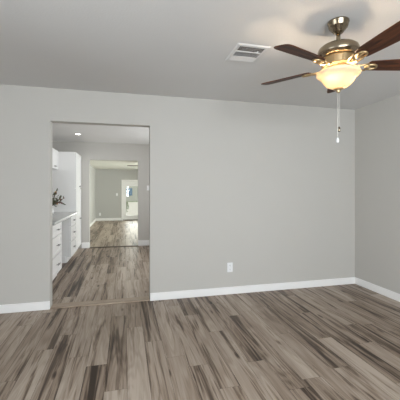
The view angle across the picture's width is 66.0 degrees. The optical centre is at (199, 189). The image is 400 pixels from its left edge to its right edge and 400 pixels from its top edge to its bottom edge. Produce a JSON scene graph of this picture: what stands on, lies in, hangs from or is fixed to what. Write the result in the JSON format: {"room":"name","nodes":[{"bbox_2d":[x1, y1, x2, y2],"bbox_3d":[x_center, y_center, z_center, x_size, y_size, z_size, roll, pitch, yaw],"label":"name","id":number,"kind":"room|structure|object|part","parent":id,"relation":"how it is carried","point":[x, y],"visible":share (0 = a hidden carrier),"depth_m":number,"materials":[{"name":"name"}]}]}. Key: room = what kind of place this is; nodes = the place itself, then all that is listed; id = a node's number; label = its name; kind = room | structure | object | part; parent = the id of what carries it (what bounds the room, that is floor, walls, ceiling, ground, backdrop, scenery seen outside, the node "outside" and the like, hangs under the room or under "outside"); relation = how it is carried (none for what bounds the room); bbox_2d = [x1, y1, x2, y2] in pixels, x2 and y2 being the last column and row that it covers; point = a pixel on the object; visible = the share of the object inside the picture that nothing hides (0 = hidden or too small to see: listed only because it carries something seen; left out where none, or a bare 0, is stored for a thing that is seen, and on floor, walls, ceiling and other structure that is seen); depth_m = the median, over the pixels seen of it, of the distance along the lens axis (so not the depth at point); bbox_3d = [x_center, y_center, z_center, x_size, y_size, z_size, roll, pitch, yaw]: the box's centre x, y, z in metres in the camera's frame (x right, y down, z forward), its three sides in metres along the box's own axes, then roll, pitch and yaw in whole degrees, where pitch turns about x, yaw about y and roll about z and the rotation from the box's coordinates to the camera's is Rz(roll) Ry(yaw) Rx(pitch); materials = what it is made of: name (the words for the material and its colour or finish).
{"room":"empty living room","nodes":[
{"label":"empty living room","id":0,"kind":"room"},
{"bbox_2d":[90,165,95,223],"bbox_3d":[-3.715,0.228,9.941,0.115,2.185,6.165,0,0,-14],"label":"wall","id":1,"kind":"structure","parent":0,"point":[92,169],"depth_m":11.70,"materials":[{"name":"grey paint"}]},
{"bbox_2d":[52,246,148,304],"bbox_3d":[-0.935,1.320,5.487,4.019,0.001,3.614,0,0,-14],"label":"floor","id":2,"kind":"structure","parent":0,"point":[128,276],"depth_m":4.67,"materials":[{"name":"brown wood"}]},
{"bbox_2d":[52,222,61,280],"bbox_3d":[-2.370,0.902,4.382,0.702,0.836,0.636,0,0,-14],"label":"base cabinet","id":3,"kind":"object","parent":2,"relation":"on","point":[56,229],"visible":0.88,"depth_m":4.44,"materials":[{"name":"white wood"}]},
{"bbox_3d":[-2.073,0.581,4.454,0.020,0.170,0.628,0,0,-14],"label":"drawer","id":4,"kind":"part","parent":3,"relation":"part of","materials":[{"name":"white wood"}]},
{"bbox_3d":[-2.073,0.808,4.454,0.020,0.262,0.628,0,0,-14],"label":"drawer","id":5,"kind":"part","parent":3,"relation":"part of","materials":[{"name":"white wood"}]},
{"bbox_3d":[-2.073,1.083,4.454,0.020,0.265,0.628,0,0,-14],"label":"drawer","id":6,"kind":"part","parent":3,"relation":"part of","materials":[{"name":"white wood"}]},
{"bbox_2d":[52,212,77,224],"bbox_3d":[-2.534,0.462,5.057,0.704,0.040,2.066,0,0,-14],"label":"countertop","id":7,"kind":"structure","parent":3,"relation":"on","point":[57,217],"depth_m":5.06,"materials":[{"name":"stone"}]},
{"bbox_3d":[-2.704,0.383,5.568,0.128,0.118,0.128,0,0,-14],"label":"vase","id":8,"kind":"object","parent":7,"relation":"on","visible":0},
{"bbox_2d":[52,188,65,206],"bbox_3d":[-2.697,0.196,5.580,0.444,0.454,0.609,0,0,-42],"label":"flower arrangement","id":9,"kind":"object","parent":8,"relation":"in","point":[54,202],"visible":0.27,"depth_m":5.58,"materials":[{"name":"green plant"}]},
{"bbox_2d":[52,152,80,255],"bbox_3d":[-2.871,0.286,6.441,0.702,2.068,0.775,0,0,-14],"label":"pantry cabinet","id":10,"kind":"object","parent":2,"relation":"on","point":[67,178],"visible":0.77,"depth_m":6.11,"materials":[{"name":"white wood"}]},
{"bbox_3d":[-2.574,-0.386,6.513,0.020,0.712,0.765,0,0,-14],"label":"door","id":11,"kind":"part","parent":10,"relation":"part of","materials":[{"name":"white wood"}]},
{"bbox_3d":[-2.574,0.601,6.513,0.020,1.229,0.765,0,0,-14],"label":"door","id":12,"kind":"part","parent":10,"relation":"part of","materials":[{"name":"white wood"}]},
{"bbox_2d":[61,215,75,262],"bbox_3d":[-2.708,0.902,5.769,0.702,0.836,0.598,0,0,-14],"label":"base cabinet","id":13,"kind":"object","parent":2,"relation":"on","point":[68,225],"visible":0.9,"depth_m":5.56,"materials":[{"name":"white wood"}]},
{"bbox_3d":[-2.413,0.581,5.850,0.020,0.170,0.572,0,0,-14],"label":"drawer","id":14,"kind":"part","parent":13,"relation":"part of","materials":[{"name":"white wood"}]},
{"bbox_3d":[-2.413,0.808,5.850,0.020,0.262,0.572,0,0,-14],"label":"drawer","id":15,"kind":"part","parent":13,"relation":"part of","materials":[{"name":"white wood"}]},
{"bbox_3d":[-2.413,1.083,5.850,0.020,0.265,0.572,0,0,-14],"label":"drawer","id":16,"kind":"part","parent":13,"relation":"part of","materials":[{"name":"white wood"}]},
{"bbox_2d":[52,141,148,247],"bbox_3d":[-1.371,0.128,7.280,4.250,2.385,0.115,0,0,-14],"label":"wall","id":17,"kind":"structure","parent":0,"point":[88,151],"depth_m":7.05,"materials":[{"name":"paint"}]},
{"bbox_2d":[82,242,88,247],"bbox_3d":[-2.573,1.255,6.921,0.165,0.130,0.014,0,0,-14],"label":"baseboard","id":18,"kind":"structure","parent":17,"relation":"attached to","point":[85,244],"depth_m":6.92,"materials":[{"name":"white wood"}]},
{"bbox_2d":[90,245,137,247],"bbox_3d":[-1.975,1.315,7.089,1.073,0.010,0.090,0,0,-14],"label":"trim","id":19,"kind":"structure","parent":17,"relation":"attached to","point":[129,245],"depth_m":7.08,"materials":[{"name":"brown wood"}]},
{"bbox_2d":[138,240,148,245],"bbox_3d":[-0.425,1.255,7.444,2.103,0.130,0.014,0,0,-14],"label":"baseboard","id":20,"kind":"structure","parent":17,"relation":"attached to","point":[140,242],"depth_m":7.22,"materials":[{"name":"white wood"}]},
{"bbox_2d":[52,123,148,143],"bbox_3d":[-0.953,-1.115,5.562,4.250,0.100,3.650,0,0,-14],"label":"ceiling","id":21,"kind":"structure","parent":0,"point":[60,131],"depth_m":5.86,"materials":[{"name":"white paint"}]},
{"bbox_2d":[90,220,137,246],"bbox_3d":[-1.413,1.320,10.452,4.599,0.001,6.259,0,0,-14],"label":"floor","id":22,"kind":"structure","parent":0,"point":[116,228],"depth_m":9.24,"materials":[{"name":"brown wood"}]},
{"bbox_2d":[90,160,137,169],"bbox_3d":[-1.438,-0.915,10.554,4.830,0.100,6.280,0,0,-14],"label":"ceiling","id":23,"kind":"structure","parent":0,"point":[97,164],"depth_m":10.66,"materials":[{"name":"white paint"}]},
{"bbox_2d":[96,169,137,217],"bbox_3d":[-2.167,0.228,13.549,4.830,2.185,0.115,0,0,-14],"label":"wall","id":24,"kind":"structure","parent":0,"point":[108,181],"depth_m":13.09,"materials":[{"name":"grey paint"}]},
{"bbox_2d":[96,218,120,220],"bbox_3d":[-3.879,1.268,13.066,1.045,0.105,0.014,0,0,-14],"label":"baseboard","id":25,"kind":"structure","parent":24,"relation":"attached to","point":[97,219],"depth_m":13.05,"materials":[{"name":"white wood"}]},
{"bbox_2d":[121,180,137,219],"bbox_3d":[-2.837,0.450,13.319,1.090,1.740,0.016,0,0,-14],"label":"trim","id":26,"kind":"structure","parent":24,"relation":"attached to","point":[121,180],"depth_m":13.19,"materials":[{"name":"white wood"}]},
{"bbox_2d":[123,181,137,219],"bbox_3d":[-2.849,0.474,13.371,0.952,1.651,0.048,0,0,-14],"label":"door","id":27,"kind":"structure","parent":24,"relation":"in","point":[125,183],"depth_m":13.27,"materials":[{"name":"white wood"}]},
{"bbox_2d":[0,84,354,307],"bbox_3d":[-0.527,0.100,3.729,5.770,2.440,0.115,0,0,-14],"label":"wall","id":28,"kind":"structure","parent":0,"point":[267,190],"depth_m":3.82,"materials":[{"name":"paint"}]},
{"bbox_2d":[0,301,49,313],"bbox_3d":[-2.427,1.274,3.200,1.597,0.093,0.014,0,0,-14],"label":"baseboard","id":29,"kind":"structure","parent":28,"relation":"attached to","point":[45,305],"depth_m":3.32,"materials":[{"name":"white wood"}]},
{"bbox_2d":[50,296,149,308],"bbox_3d":[-1.137,1.312,3.583,1.087,0.015,0.130,0,0,-14],"label":"threshold","id":30,"kind":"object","parent":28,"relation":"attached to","point":[146,298],"depth_m":3.56,"materials":[{"name":"brown wood"}]},
{"bbox_2d":[227,262,232,271],"bbox_3d":[0.379,0.982,3.885,0.072,0.120,0.009,0,0,-14],"label":"wall outlet","id":31,"kind":"object","parent":28,"relation":"attached to","point":[229,265],"visible":1,"depth_m":3.88,"materials":[{"name":"white plastic"}]},
{"bbox_2d":[150,277,354,300],"bbox_3d":[0.794,1.274,3.984,2.852,0.093,0.014,0,0,-14],"label":"baseboard","id":32,"kind":"structure","parent":28,"relation":"attached to","point":[350,280],"depth_m":3.94,"materials":[{"name":"white wood"}]},
{"bbox_2d":[0,248,399,399],"bbox_3d":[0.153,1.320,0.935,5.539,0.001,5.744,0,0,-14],"label":"floor","id":33,"kind":"structure","parent":0,"point":[126,364],"depth_m":2.56,"materials":[{"name":"brown wood"}]},
{"bbox_2d":[0,0,399,109],"bbox_3d":[0.160,-1.170,0.908,5.770,0.100,5.920,0,0,-14],"label":"ceiling","id":34,"kind":"structure","parent":0,"point":[172,48],"depth_m":2.40,"materials":[{"name":"paint"}]},
{"bbox_2d":[225,43,269,62],"bbox_3d":[0.385,-1.105,2.538,0.274,0.029,0.320,0,0,-14],"label":"ceiling vent","id":35,"kind":"object","parent":34,"relation":"in","point":[247,53],"visible":1,"depth_m":2.52,"materials":[{"name":"white metal"}]},
{"bbox_2d":[261,16,399,142],"bbox_3d":[0.932,-0.715,2.012,1.087,0.809,1.040,0,0,-14],"label":"ceiling fan","id":36,"kind":"object","parent":34,"relation":"hanging from","point":[337,60],"visible":1,"depth_m":1.96,"materials":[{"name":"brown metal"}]},
{"bbox_3d":[0.637,-0.820,2.289,0.371,0.006,0.132,0,13,40],"label":"blade","id":37,"kind":"part","parent":36,"relation":"part of","materials":[{"name":"brown wood"}]},
{"bbox_3d":[0.608,-0.820,1.854,0.371,0.006,0.132,0,13,-32],"label":"blade","id":38,"kind":"part","parent":36,"relation":"part of","materials":[{"name":"brown wood"}]},
{"bbox_3d":[0.915,-0.499,2.046,0.004,0.307,0.004,0,0,-14],"label":"pull chain","id":39,"kind":"part","parent":36,"relation":"part of","materials":[{"name":"silver metal"}]},
{"bbox_3d":[0.922,-0.726,2.052,0.277,0.112,0.273,0,0,-14],"label":"lamp shade","id":40,"kind":"part","parent":36,"relation":"part of","materials":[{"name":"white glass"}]},
{"bbox_3d":[1.013,-0.820,1.693,0.132,0.006,0.371,13,-3,-14],"label":"blade","id":41,"kind":"part","parent":36,"relation":"part of","materials":[{"name":"brown wood"}]},
{"bbox_3d":[1.291,-0.820,2.028,0.371,0.006,0.132,0,-13,4],"label":"blade","id":42,"kind":"part","parent":36,"relation":"part of","materials":[{"name":"brown wood"}]},
{"bbox_2d":[355,94,399,293],"bbox_3d":[2.907,0.100,1.577,0.115,2.440,5.690,0,0,-14],"label":"wall","id":43,"kind":"structure","parent":0,"point":[377,125],"depth_m":3.91,"materials":[{"name":"paint"}]},
{"bbox_2d":[355,277,399,301],"bbox_3d":[2.846,1.274,1.556,0.014,0.093,5.676,0,0,-14],"label":"baseboard","id":44,"kind":"structure","parent":43,"relation":"attached to","point":[388,293],"depth_m":3.91,"materials":[{"name":"white wood"}]},
{"label":"outside","id":45,"kind":"structure","parent":0,"visible":0},
{"bbox_3d":[-12.274,1.505,50.405,120.000,0.130,76.245,0,0,-14],"label":"ground","id":46,"kind":"structure","parent":45,"visible":0},
{"bbox_2d":[126,202,137,214],"bbox_3d":[-1.424,1.395,24.234,9.300,0.090,20.235,0,0,-14],"label":"patio","id":47,"kind":"structure","parent":46,"relation":"on","point":[133,206],"depth_m":21.89,"materials":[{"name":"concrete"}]},
{"bbox_2d":[126,186,137,200],"bbox_3d":[-6.883,-1.010,40.522,12.000,4.900,7.200,0,0,-14],"label":"neighbor house","id":48,"kind":"structure","parent":46,"relation":"on","point":[131,191],"depth_m":37.13,"materials":[{"name":"beige"}]},
{"bbox_3d":[-2.948,0.128,5.017,0.115,2.385,3.535,0,0,-14],"label":"wall","id":49,"kind":"structure","parent":0,"visible":0},
{"bbox_2d":[52,148,57,169],"bbox_3d":[-2.805,-0.576,5.490,0.380,0.368,1.095,0,0,-14],"label":"upper cabinet","id":50,"kind":"object","parent":49,"relation":"attached to","point":[54,152],"visible":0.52,"depth_m":5.76,"materials":[{"name":"white wood"}]}
]}

